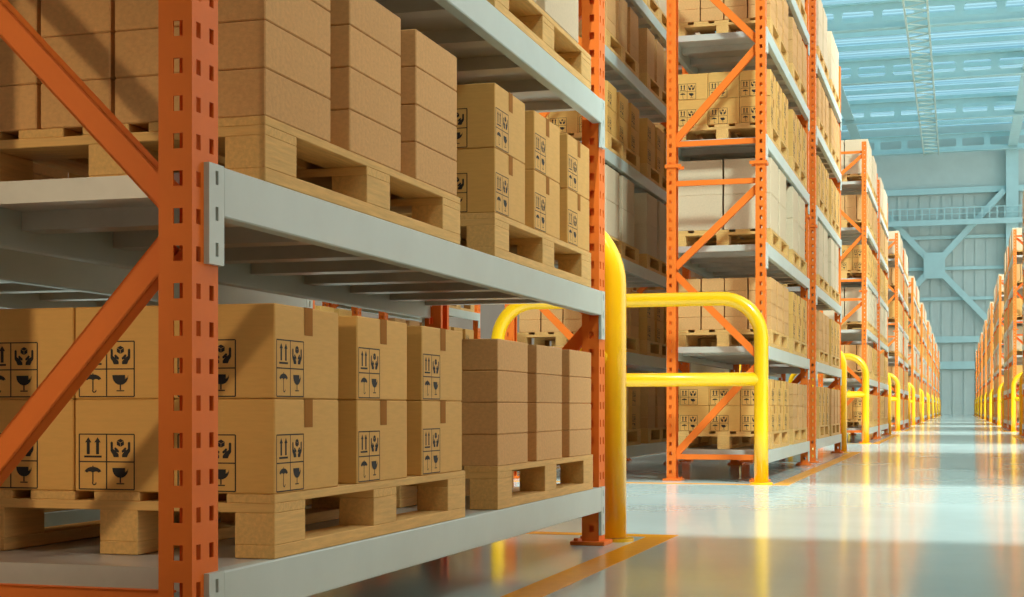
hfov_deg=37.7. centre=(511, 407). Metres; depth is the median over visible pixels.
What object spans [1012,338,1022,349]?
carton
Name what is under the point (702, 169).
carton
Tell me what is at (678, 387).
carton
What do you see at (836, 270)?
carton
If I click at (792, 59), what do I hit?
carton
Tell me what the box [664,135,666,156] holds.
carton
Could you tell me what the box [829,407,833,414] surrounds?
carton
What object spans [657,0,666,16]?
carton
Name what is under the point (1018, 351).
wooden pallet
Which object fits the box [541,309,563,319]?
carton
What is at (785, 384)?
carton
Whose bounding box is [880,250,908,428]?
rack
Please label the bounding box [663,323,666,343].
carton
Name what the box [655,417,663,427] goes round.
carton
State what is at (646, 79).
wooden pallet
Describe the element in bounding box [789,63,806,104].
wooden pallet
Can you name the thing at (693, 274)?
carton
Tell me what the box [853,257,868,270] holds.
carton
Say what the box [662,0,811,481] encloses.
rack
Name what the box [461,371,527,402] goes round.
carton
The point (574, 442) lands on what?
carton
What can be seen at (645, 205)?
carton
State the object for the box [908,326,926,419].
rack
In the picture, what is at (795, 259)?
wooden pallet
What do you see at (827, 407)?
carton
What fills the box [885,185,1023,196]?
trim
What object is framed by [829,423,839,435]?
wooden pallet
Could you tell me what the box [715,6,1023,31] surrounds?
beam
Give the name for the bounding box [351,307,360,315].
rack
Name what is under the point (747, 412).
carton
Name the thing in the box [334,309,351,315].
carton
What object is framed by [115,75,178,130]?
carton
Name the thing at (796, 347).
wooden pallet
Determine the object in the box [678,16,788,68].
wooden pallet
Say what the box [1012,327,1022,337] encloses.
carton
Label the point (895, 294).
rack
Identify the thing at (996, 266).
trim
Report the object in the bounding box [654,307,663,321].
carton
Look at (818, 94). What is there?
carton
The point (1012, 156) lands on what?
column
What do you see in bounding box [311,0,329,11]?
carton
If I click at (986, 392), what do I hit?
guard
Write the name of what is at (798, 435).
wooden pallet
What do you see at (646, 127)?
carton
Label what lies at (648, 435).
wooden pallet
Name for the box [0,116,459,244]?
wooden pallet
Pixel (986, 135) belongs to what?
beam
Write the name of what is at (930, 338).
rack
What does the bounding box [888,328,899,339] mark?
carton
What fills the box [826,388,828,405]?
carton
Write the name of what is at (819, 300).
rack
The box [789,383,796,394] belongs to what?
carton
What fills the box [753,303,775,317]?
carton
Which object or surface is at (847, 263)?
carton
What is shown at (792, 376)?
guard
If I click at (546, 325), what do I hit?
carton
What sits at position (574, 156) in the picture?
carton
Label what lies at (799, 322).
carton
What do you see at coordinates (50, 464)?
carton
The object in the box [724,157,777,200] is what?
carton
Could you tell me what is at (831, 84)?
wooden pallet
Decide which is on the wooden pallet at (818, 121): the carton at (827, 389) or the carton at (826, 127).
the carton at (826, 127)
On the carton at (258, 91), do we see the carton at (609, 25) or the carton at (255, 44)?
the carton at (255, 44)
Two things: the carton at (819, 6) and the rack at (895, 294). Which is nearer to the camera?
the carton at (819, 6)
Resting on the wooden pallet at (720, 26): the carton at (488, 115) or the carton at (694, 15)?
the carton at (694, 15)
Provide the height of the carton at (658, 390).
0.125 m
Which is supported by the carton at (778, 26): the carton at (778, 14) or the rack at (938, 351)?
the carton at (778, 14)
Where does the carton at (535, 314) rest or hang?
on the carton at (531, 326)
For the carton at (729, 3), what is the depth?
14.64 m
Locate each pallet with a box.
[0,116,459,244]
[0,471,464,558]
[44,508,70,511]
[305,454,592,509]
[449,305,473,311]
[460,212,590,287]
[487,0,590,89]
[517,332,638,353]
[564,131,639,171]
[578,28,638,78]
[609,235,638,264]
[626,429,640,445]
[628,277,696,289]
[639,72,666,107]
[639,254,666,277]
[639,340,666,357]
[640,163,666,191]
[640,427,666,443]
[643,0,666,30]
[655,125,703,139]
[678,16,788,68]
[678,122,788,164]
[678,228,788,260]
[678,329,788,351]
[678,429,788,448]
[712,338,806,357]
[712,427,806,444]
[782,274,828,295]
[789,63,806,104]
[789,156,806,190]
[789,249,806,276]
[795,0,806,27]
[805,117,828,148]
[812,195,828,221]
[812,349,828,364]
[812,424,828,438]
[816,46,828,82]
[820,370,871,379]
[829,79,839,110]
[829,143,839,170]
[829,214,839,237]
[829,286,839,304]
[829,354,839,368]
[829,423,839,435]
[832,372,876,380]
[841,219,871,234]
[841,270,871,283]
[841,321,871,332]
[842,173,871,190]
[847,419,871,427]
[852,326,876,336]
[853,418,876,426]
[858,375,883,382]
[859,417,883,424]
[872,188,876,202]
[872,231,876,244]
[872,278,876,290]
[881,351,900,357]
[888,253,900,262]
[888,284,900,291]
[888,317,900,324]
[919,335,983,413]
[1011,250,1022,258]
[1011,281,1022,288]
[1011,315,1022,322]
[1011,349,1021,355]
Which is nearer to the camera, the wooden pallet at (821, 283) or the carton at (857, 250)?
the wooden pallet at (821, 283)
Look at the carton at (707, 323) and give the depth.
14.75 m
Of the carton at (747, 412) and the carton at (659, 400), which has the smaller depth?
the carton at (747, 412)
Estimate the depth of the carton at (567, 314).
15.13 m
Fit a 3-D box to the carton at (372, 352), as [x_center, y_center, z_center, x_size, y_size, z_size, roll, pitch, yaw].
[-0.552,-0.153,4.794,0.304,0.255,0.431,0,0,17]
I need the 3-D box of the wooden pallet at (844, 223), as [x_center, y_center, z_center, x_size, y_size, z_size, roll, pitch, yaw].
[6.938,-3.712,31.099,0.954,0.172,1.612,0,0,17]
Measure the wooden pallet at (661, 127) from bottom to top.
0.172 m
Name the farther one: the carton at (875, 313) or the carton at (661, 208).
the carton at (875, 313)
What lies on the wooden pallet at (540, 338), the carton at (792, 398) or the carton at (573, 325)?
the carton at (573, 325)
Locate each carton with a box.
[0,0,42,40]
[0,41,42,86]
[0,84,41,136]
[0,307,75,398]
[0,399,76,490]
[33,163,67,178]
[33,173,53,179]
[41,0,116,37]
[41,32,115,82]
[41,79,114,133]
[68,172,83,177]
[76,306,174,398]
[76,399,174,491]
[115,0,178,31]
[115,27,178,77]
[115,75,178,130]
[174,303,337,398]
[174,399,337,493]
[218,0,329,54]
[218,20,329,98]
[218,68,329,141]
[296,109,400,171]
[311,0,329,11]
[315,316,406,399]
[316,306,333,311]
[329,25,400,94]
[329,67,400,133]
[330,0,400,55]
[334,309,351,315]
[338,400,406,483]
[390,326,461,400]
[391,142,456,197]
[400,29,456,91]
[400,67,456,125]
[400,104,456,160]
[401,198,411,217]
[407,401,461,475]
[451,327,462,338]
[455,83,524,163]
[456,148,524,224]
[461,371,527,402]
[462,339,527,372]
[462,403,527,433]
[462,433,527,465]
[463,329,473,338]
[510,170,559,238]
[519,309,541,319]
[519,320,540,332]
[524,110,559,183]
[527,344,561,374]
[527,374,561,402]
[527,403,561,431]
[527,431,561,460]
[536,0,577,42]
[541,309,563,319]
[541,319,562,332]
[549,110,577,134]
[558,349,590,377]
[559,134,588,199]
[559,188,588,251]
[561,403,590,429]
[561,429,590,456]
[562,376,590,402]
[563,309,581,318]
[563,319,581,332]
[578,106,616,137]
[605,16,615,37]
[605,80,616,112]
[605,164,618,205]
[605,199,618,239]
[616,92,627,123]
[616,116,627,146]
[619,176,633,214]
[619,209,633,246]
[626,387,628,405]
[626,406,628,429]
[628,103,638,132]
[628,126,638,155]
[628,289,638,293]
[628,307,638,314]
[628,313,638,326]
[628,325,638,337]
[629,387,639,405]
[629,406,639,428]
[634,193,656,228]
[634,223,656,257]
[639,118,654,146]
[639,140,654,167]
[639,307,653,318]
[639,318,654,340]
[640,387,654,394]
[640,395,654,405]
[640,406,654,416]
[640,417,654,427]
[654,149,663,175]
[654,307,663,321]
[654,320,663,342]
[655,127,663,153]
[655,387,663,395]
[655,395,663,405]
[655,406,664,416]
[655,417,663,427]
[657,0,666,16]
[657,201,666,234]
[657,231,666,262]
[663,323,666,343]
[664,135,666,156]
[664,157,666,177]
[664,307,666,322]
[664,396,666,405]
[664,417,666,426]
[678,0,700,10]
[678,9,700,32]
[678,73,707,100]
[678,99,709,127]
[678,160,724,195]
[678,195,723,232]
[678,267,701,278]
[678,279,701,291]
[678,306,701,317]
[678,317,700,331]
[678,387,700,405]
[679,386,708,404]
[679,406,708,430]
[701,0,723,8]
[701,8,723,22]
[701,317,724,331]
[702,278,724,291]
[702,306,724,316]
[708,71,739,98]
[708,97,739,126]
[709,386,740,404]
[709,406,740,431]
[724,0,747,6]
[724,5,747,29]
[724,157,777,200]
[724,193,777,234]
[725,277,748,290]
[725,290,748,299]
[725,306,744,316]
[725,316,748,329]
[739,69,775,103]
[739,203,785,241]
[740,95,775,128]
[741,379,776,404]
[741,406,776,431]
[748,0,775,13]
[748,4,775,26]
[749,277,775,292]
[749,290,775,305]
[749,316,775,330]
[749,380,782,405]
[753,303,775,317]
[775,0,781,14]
[776,6,781,26]
[776,18,781,38]
[776,81,781,113]
[776,107,781,137]
[776,282,782,296]
[776,294,782,308]
[776,307,781,320]
[776,319,782,333]
[777,406,782,430]
[778,169,785,209]
[782,0,787,15]
[782,8,787,27]
[782,20,787,39]
[782,32,787,51]
[782,93,787,123]
[782,117,787,147]
[782,298,788,311]
[782,310,788,323]
[783,286,788,299]
[783,322,788,335]
[783,381,788,405]
[783,406,788,429]
[786,186,797,222]
[786,218,798,253]
[788,17,796,36]
[788,28,796,47]
[788,40,796,58]
[788,51,796,69]
[788,109,796,138]
[788,133,796,160]
[788,292,796,316]
[788,315,796,339]
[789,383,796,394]
[789,395,796,405]
[789,406,796,416]
[789,417,796,428]
[797,29,801,48]
[797,40,801,58]
[797,52,801,69]
[797,63,801,80]
[797,119,801,146]
[797,141,801,168]
[797,296,801,319]
[797,318,801,341]
[797,384,801,394]
[797,395,801,405]
[797,406,801,416]
[797,417,801,427]
[798,196,804,231]
[798,226,804,259]
[802,41,806,59]
[802,52,806,69]
[802,63,806,80]
[802,74,806,90]
[802,128,806,154]
[802,150,806,175]
[802,299,806,322]
[802,321,806,343]
[802,385,806,395]
[802,395,806,405]
[802,406,806,416]
[802,417,806,427]
[805,19,822,55]
[805,221,822,251]
[805,248,822,277]
[812,78,821,93]
[812,88,821,102]
[812,97,821,112]
[812,107,821,122]
[812,156,820,178]
[812,175,820,197]
[812,310,821,321]
[812,320,821,330]
[812,330,821,340]
[812,339,821,349]
[812,387,821,405]
[812,406,821,425]
[816,0,822,29]
[821,162,824,184]
[821,182,824,203]
[822,322,825,332]
[822,387,825,405]
[822,406,825,424]
[823,8,826,40]
[823,33,826,65]
[823,228,827,256]
[823,253,827,281]
[823,305,844,320]
[825,95,828,109]
[825,105,828,118]
[825,114,828,127]
[825,123,828,136]
[825,169,828,191]
[825,188,828,209]
[825,316,828,325]
[825,334,828,343]
[825,343,828,352]
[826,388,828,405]
[826,406,828,424]
[827,31,834,63]
[827,55,834,86]
[827,238,834,265]
[827,262,834,288]
[829,108,833,121]
[829,117,833,129]
[829,126,833,138]
[829,134,833,147]
[829,179,833,199]
[829,197,833,217]
[829,319,833,337]
[829,337,833,354]
[829,389,833,397]
[829,398,833,405]
[829,398,839,406]
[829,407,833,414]
[829,415,833,423]
[834,185,836,204]
[834,202,836,221]
[834,321,836,339]
[834,338,836,356]
[835,43,838,74]
[835,67,838,96]
[835,244,838,269]
[835,267,838,292]
[837,190,839,209]
[837,207,839,226]
[837,323,839,340]
[837,340,839,357]
[841,140,844,158]
[841,157,844,170]
[841,258,852,271]
[841,287,844,304]
[842,245,852,257]
[845,139,869,160]
[845,156,869,177]
[845,287,869,305]
[845,304,869,322]
[847,407,852,418]
[849,164,871,182]
[851,307,871,324]
[853,244,868,257]
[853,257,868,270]
[853,398,861,406]
[853,407,861,418]
[870,147,871,165]
[870,290,871,307]
[872,156,874,174]
[872,172,874,189]
[872,254,874,267]
[872,294,874,311]
[872,310,874,327]
[875,162,876,179]
[875,177,876,195]
[875,297,876,313]
[875,313,876,328]
[878,177,881,193]
[880,192,881,208]
[886,231,899,243]
[888,242,899,254]
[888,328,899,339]
[888,339,899,351]
[998,274,1003,282]
[998,356,1003,364]
[1012,228,1022,238]
[1012,239,1022,252]
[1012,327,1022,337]
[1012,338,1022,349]
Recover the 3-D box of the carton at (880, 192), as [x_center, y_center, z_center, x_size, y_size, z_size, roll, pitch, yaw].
[8.513,-4.893,35.522,0.456,0.344,0.605,0,0,17]
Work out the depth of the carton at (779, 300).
15.26 m
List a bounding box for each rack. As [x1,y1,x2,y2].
[0,0,612,596]
[322,302,479,338]
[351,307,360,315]
[505,0,679,478]
[626,65,734,460]
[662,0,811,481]
[739,0,842,462]
[818,141,878,442]
[841,180,888,437]
[869,233,903,430]
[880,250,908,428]
[891,278,916,424]
[908,288,919,423]
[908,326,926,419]
[910,304,924,420]
[926,322,929,392]
[926,338,931,418]
[931,334,933,394]
[931,344,936,395]
[938,351,938,397]
[975,350,976,397]
[978,343,979,396]
[980,334,982,394]
[984,321,1001,399]
[987,324,993,419]
[989,303,1003,397]
[993,304,1003,422]
[996,276,1018,423]
[1003,247,1022,428]
[1008,229,1022,431]
[1021,225,1023,435]
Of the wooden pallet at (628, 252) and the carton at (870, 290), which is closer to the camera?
the wooden pallet at (628, 252)
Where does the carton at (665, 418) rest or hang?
on the wooden pallet at (648, 435)
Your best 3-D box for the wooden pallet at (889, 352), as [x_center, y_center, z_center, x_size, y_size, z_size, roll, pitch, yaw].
[11.578,-1.661,46.687,0.954,0.172,1.612,0,0,17]
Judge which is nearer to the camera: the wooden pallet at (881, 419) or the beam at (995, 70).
the wooden pallet at (881, 419)
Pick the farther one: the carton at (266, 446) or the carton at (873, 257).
the carton at (873, 257)
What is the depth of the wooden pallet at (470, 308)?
24.32 m
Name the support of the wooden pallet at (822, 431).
on the rack at (819, 300)
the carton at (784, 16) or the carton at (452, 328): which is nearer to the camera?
the carton at (784, 16)
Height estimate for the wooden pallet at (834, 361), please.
0.172 m
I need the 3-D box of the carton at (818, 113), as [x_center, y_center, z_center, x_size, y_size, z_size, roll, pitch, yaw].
[3.957,-3.861,19.794,0.218,0.125,0.430,0,0,17]
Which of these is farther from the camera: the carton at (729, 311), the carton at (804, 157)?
the carton at (804, 157)
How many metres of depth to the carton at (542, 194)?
6.57 m
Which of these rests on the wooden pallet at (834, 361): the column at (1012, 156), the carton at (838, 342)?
the carton at (838, 342)
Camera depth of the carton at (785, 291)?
15.80 m
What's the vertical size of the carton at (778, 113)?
0.255 m
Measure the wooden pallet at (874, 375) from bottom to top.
0.172 m
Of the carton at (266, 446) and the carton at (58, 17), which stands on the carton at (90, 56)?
the carton at (58, 17)
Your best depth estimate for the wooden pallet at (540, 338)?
15.33 m
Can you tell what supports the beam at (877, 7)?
attached to the skylight
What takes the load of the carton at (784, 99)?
on the carton at (784, 124)
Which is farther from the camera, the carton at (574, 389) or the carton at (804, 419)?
the carton at (804, 419)
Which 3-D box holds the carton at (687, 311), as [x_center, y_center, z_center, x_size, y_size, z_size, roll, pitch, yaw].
[1.809,-0.959,15.014,0.218,0.125,0.430,0,0,17]
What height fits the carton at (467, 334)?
0.254 m
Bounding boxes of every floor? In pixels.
[174,414,1023,596]
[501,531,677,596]
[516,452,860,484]
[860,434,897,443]
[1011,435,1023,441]
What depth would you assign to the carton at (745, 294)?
14.67 m
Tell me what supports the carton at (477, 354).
on the carton at (477, 386)
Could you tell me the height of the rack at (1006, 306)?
6.000 m
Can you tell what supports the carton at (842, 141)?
on the carton at (842, 158)
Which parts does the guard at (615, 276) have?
rail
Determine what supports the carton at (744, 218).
on the wooden pallet at (722, 237)
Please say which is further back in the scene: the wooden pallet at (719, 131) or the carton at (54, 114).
the wooden pallet at (719, 131)
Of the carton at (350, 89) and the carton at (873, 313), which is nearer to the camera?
the carton at (350, 89)
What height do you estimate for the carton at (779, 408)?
0.255 m
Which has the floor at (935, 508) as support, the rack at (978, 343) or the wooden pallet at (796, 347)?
the rack at (978, 343)
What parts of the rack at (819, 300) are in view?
plate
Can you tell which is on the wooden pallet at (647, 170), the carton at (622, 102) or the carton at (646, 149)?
the carton at (646, 149)
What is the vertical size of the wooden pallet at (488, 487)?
0.172 m
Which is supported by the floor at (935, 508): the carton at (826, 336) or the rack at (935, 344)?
the rack at (935, 344)
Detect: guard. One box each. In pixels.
[491,292,772,483]
[550,231,633,542]
[739,353,870,443]
[788,374,892,434]
[812,372,899,430]
[825,351,848,452]
[848,382,914,424]
[908,384,910,426]
[919,388,924,421]
[919,389,920,422]
[927,392,929,418]
[931,395,932,417]
[980,394,982,417]
[983,392,986,419]
[989,388,993,421]
[992,389,993,422]
[996,382,1003,425]
[1000,384,1007,427]
[1010,372,1022,431]
[1018,373,1022,435]
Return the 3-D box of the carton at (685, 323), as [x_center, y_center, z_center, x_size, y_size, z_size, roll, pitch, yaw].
[1.810,-0.832,15.016,0.218,0.125,0.430,0,0,17]
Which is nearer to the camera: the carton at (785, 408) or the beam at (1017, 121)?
the carton at (785, 408)
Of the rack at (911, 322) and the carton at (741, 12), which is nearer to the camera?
the carton at (741, 12)
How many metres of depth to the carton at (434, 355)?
5.21 m
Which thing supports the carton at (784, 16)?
on the carton at (784, 28)
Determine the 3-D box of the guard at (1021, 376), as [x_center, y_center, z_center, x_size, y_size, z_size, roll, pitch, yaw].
[14.200,-0.191,37.835,2.750,1.781,0.210,0,0,17]
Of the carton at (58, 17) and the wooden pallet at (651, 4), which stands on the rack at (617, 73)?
the wooden pallet at (651, 4)
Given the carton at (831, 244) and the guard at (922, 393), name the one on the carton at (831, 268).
the carton at (831, 244)
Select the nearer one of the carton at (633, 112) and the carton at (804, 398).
the carton at (633, 112)
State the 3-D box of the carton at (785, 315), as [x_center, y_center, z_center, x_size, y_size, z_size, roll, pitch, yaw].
[2.802,-0.959,15.916,0.218,0.125,0.430,0,0,17]
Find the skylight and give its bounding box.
[821,0,1023,131]
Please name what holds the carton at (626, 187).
on the carton at (626, 219)
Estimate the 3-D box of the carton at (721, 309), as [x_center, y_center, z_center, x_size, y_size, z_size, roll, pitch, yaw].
[2.034,-0.959,14.953,0.218,0.125,0.430,0,0,17]
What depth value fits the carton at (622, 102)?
15.73 m
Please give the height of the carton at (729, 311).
0.125 m
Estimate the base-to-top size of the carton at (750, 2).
0.125 m
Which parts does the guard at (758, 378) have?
rail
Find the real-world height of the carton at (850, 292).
0.344 m
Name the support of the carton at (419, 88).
on the carton at (418, 125)
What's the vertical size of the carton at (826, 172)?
0.255 m
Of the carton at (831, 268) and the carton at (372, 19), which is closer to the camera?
the carton at (372, 19)
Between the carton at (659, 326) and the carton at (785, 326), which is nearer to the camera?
the carton at (785, 326)
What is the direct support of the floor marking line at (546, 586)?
on the floor at (935, 508)
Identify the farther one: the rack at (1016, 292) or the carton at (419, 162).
the rack at (1016, 292)
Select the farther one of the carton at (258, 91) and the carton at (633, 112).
the carton at (633, 112)
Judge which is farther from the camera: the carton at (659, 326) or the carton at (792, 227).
the carton at (659, 326)
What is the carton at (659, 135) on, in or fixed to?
on the carton at (659, 157)
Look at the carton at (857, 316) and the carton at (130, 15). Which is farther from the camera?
the carton at (857, 316)
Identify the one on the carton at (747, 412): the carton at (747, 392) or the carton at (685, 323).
the carton at (747, 392)
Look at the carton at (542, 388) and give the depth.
6.60 m
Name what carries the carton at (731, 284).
on the carton
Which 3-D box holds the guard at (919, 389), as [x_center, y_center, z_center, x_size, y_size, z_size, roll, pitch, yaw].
[17.910,-0.191,70.724,2.750,1.781,0.210,0,0,17]
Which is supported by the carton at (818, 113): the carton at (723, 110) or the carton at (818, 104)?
the carton at (818, 104)
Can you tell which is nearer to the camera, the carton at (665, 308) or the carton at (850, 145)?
the carton at (665, 308)
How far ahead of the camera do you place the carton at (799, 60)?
17.19 m
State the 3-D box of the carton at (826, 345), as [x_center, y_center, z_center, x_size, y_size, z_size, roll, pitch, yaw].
[4.290,-0.832,20.913,0.218,0.125,0.430,0,0,17]
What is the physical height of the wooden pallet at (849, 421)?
0.172 m
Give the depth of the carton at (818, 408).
19.65 m
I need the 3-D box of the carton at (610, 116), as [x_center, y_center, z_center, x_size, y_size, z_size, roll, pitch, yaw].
[0.872,-2.905,15.294,0.304,0.254,0.432,0,0,17]
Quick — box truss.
[902,0,939,155]
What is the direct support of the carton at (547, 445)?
on the wooden pallet at (488, 487)
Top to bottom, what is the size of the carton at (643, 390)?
0.125 m
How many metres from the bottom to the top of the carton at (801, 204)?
0.344 m
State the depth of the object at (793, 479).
15.52 m
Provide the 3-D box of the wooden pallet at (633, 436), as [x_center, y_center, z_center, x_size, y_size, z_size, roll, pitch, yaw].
[0.742,0.317,16.000,0.954,0.172,1.612,0,0,17]
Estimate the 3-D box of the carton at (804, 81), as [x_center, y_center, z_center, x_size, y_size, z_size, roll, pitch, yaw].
[3.373,-3.861,17.831,0.218,0.125,0.430,0,0,17]
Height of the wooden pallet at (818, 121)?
0.172 m
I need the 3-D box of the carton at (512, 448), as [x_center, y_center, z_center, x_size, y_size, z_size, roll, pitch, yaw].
[-0.099,0.168,6.170,0.218,0.125,0.430,0,0,17]
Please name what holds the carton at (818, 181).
on the wooden pallet at (819, 202)
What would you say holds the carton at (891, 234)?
on the carton at (892, 250)
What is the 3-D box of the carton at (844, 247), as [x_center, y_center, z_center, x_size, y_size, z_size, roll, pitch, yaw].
[6.775,-3.161,30.486,0.304,0.254,0.432,0,0,17]
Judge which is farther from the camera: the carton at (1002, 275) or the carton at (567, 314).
the carton at (1002, 275)
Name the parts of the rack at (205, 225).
connector plate, connector plate, plate, connector plate, connector plate, connector plate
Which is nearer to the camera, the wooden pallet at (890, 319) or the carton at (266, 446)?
the carton at (266, 446)
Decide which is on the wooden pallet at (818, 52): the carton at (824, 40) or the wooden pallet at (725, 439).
the carton at (824, 40)
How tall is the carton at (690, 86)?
0.255 m
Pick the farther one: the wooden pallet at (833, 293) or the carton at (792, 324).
the wooden pallet at (833, 293)
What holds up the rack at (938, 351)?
on the floor at (935, 508)
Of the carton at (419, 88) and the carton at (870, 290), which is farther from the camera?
the carton at (870, 290)
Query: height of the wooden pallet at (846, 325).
0.172 m
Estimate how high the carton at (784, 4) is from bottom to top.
0.125 m
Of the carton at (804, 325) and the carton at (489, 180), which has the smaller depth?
the carton at (489, 180)
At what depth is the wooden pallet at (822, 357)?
20.26 m
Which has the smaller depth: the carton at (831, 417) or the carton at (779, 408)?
the carton at (779, 408)
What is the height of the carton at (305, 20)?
0.125 m
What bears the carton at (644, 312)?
on the carton at (646, 325)
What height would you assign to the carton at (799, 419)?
0.125 m
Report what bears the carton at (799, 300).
on the carton at (799, 322)
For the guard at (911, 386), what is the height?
1.781 m
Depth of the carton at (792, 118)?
16.52 m
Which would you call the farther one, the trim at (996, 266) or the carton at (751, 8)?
the trim at (996, 266)
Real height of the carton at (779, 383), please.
0.255 m
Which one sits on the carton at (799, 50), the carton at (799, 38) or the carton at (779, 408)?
the carton at (799, 38)
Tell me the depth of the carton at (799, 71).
17.19 m
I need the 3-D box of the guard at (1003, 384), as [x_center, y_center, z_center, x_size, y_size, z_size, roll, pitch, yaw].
[18.848,-0.191,53.448,2.750,1.781,0.210,0,0,17]
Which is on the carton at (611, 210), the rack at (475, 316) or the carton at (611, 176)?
the carton at (611, 176)
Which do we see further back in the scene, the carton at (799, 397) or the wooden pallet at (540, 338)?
the carton at (799, 397)
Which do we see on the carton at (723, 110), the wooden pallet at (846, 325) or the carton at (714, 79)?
the carton at (714, 79)
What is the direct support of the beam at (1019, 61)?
attached to the skylight
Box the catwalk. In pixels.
[888,205,1022,226]
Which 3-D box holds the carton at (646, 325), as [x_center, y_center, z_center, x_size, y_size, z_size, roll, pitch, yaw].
[1.447,-0.897,17.222,0.304,0.254,0.432,0,0,17]
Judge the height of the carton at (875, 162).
0.344 m
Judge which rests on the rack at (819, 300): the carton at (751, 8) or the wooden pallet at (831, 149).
the wooden pallet at (831, 149)
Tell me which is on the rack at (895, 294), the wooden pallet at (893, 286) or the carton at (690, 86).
the wooden pallet at (893, 286)
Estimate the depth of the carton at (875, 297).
33.11 m
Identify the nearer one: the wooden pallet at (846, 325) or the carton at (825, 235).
the carton at (825, 235)
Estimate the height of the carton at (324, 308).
0.254 m
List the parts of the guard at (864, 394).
rail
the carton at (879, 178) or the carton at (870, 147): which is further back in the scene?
the carton at (879, 178)
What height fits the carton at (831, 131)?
0.125 m
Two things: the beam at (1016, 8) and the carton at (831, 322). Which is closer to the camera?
the carton at (831, 322)
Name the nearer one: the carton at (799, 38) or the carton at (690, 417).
the carton at (690, 417)
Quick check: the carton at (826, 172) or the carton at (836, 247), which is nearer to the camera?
the carton at (826, 172)
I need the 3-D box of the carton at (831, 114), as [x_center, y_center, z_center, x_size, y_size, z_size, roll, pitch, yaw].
[4.537,-4.241,21.743,0.218,0.125,0.430,0,0,17]
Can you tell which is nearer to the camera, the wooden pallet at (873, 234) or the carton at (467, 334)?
the carton at (467, 334)
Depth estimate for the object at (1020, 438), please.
35.52 m
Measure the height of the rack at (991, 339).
6.000 m
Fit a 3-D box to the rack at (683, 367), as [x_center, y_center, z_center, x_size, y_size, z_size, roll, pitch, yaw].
[2.490,-2.300,21.890,1.013,6.000,4.426,0,0,17]
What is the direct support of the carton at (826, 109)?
on the carton at (826, 118)
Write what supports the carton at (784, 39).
on the wooden pallet at (720, 26)
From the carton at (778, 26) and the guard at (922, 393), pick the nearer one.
the carton at (778, 26)
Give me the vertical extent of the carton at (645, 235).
0.344 m
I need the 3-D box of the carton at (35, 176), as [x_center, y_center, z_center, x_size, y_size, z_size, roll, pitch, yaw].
[-1.923,-0.832,5.760,0.218,0.125,0.430,0,0,17]
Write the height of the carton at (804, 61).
0.125 m
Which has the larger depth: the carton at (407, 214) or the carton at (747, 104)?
the carton at (747, 104)
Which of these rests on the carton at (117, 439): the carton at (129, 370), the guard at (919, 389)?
the carton at (129, 370)
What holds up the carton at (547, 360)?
on the carton at (542, 388)
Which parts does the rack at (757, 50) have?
plate, plate, connector plate, connector plate, connector plate, plate, connector plate, connector plate, connector plate, connector plate, connector plate, connector plate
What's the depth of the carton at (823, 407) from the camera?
20.32 m
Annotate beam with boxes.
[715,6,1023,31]
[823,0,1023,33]
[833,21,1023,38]
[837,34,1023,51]
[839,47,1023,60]
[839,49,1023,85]
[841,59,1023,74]
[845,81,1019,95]
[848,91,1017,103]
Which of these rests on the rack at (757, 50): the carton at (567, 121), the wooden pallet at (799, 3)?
the wooden pallet at (799, 3)
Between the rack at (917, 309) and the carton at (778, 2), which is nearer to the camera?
the carton at (778, 2)
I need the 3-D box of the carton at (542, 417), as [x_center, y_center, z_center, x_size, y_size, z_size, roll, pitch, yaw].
[0.064,0.041,6.718,0.218,0.125,0.430,0,0,17]
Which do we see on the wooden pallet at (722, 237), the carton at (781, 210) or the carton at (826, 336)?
the carton at (781, 210)
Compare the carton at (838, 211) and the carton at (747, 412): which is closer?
the carton at (747, 412)
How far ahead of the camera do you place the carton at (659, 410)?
17.68 m
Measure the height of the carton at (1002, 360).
0.344 m
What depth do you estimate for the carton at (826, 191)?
20.85 m
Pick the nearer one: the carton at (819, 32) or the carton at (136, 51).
the carton at (136, 51)
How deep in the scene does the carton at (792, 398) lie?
16.55 m
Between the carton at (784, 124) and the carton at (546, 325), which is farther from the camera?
the carton at (784, 124)
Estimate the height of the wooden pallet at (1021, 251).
0.172 m
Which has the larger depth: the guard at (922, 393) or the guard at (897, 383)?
the guard at (922, 393)
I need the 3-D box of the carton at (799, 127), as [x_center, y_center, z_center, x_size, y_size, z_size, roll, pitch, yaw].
[3.172,-3.161,17.303,0.304,0.255,0.431,0,0,17]
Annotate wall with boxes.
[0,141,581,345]
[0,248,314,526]
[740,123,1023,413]
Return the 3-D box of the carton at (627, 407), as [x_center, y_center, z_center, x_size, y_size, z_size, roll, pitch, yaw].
[1.047,0.103,15.886,0.304,0.254,0.432,0,0,17]
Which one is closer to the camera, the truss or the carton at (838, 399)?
the carton at (838, 399)
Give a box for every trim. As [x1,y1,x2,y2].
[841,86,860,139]
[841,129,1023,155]
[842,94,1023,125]
[842,109,1013,118]
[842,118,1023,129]
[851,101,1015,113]
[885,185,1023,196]
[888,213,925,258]
[900,234,1005,240]
[908,265,1003,270]
[916,273,925,286]
[919,296,993,300]
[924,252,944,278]
[934,336,979,342]
[940,361,974,368]
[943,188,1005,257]
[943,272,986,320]
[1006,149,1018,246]
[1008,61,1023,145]
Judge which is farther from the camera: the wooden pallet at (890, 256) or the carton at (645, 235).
the wooden pallet at (890, 256)

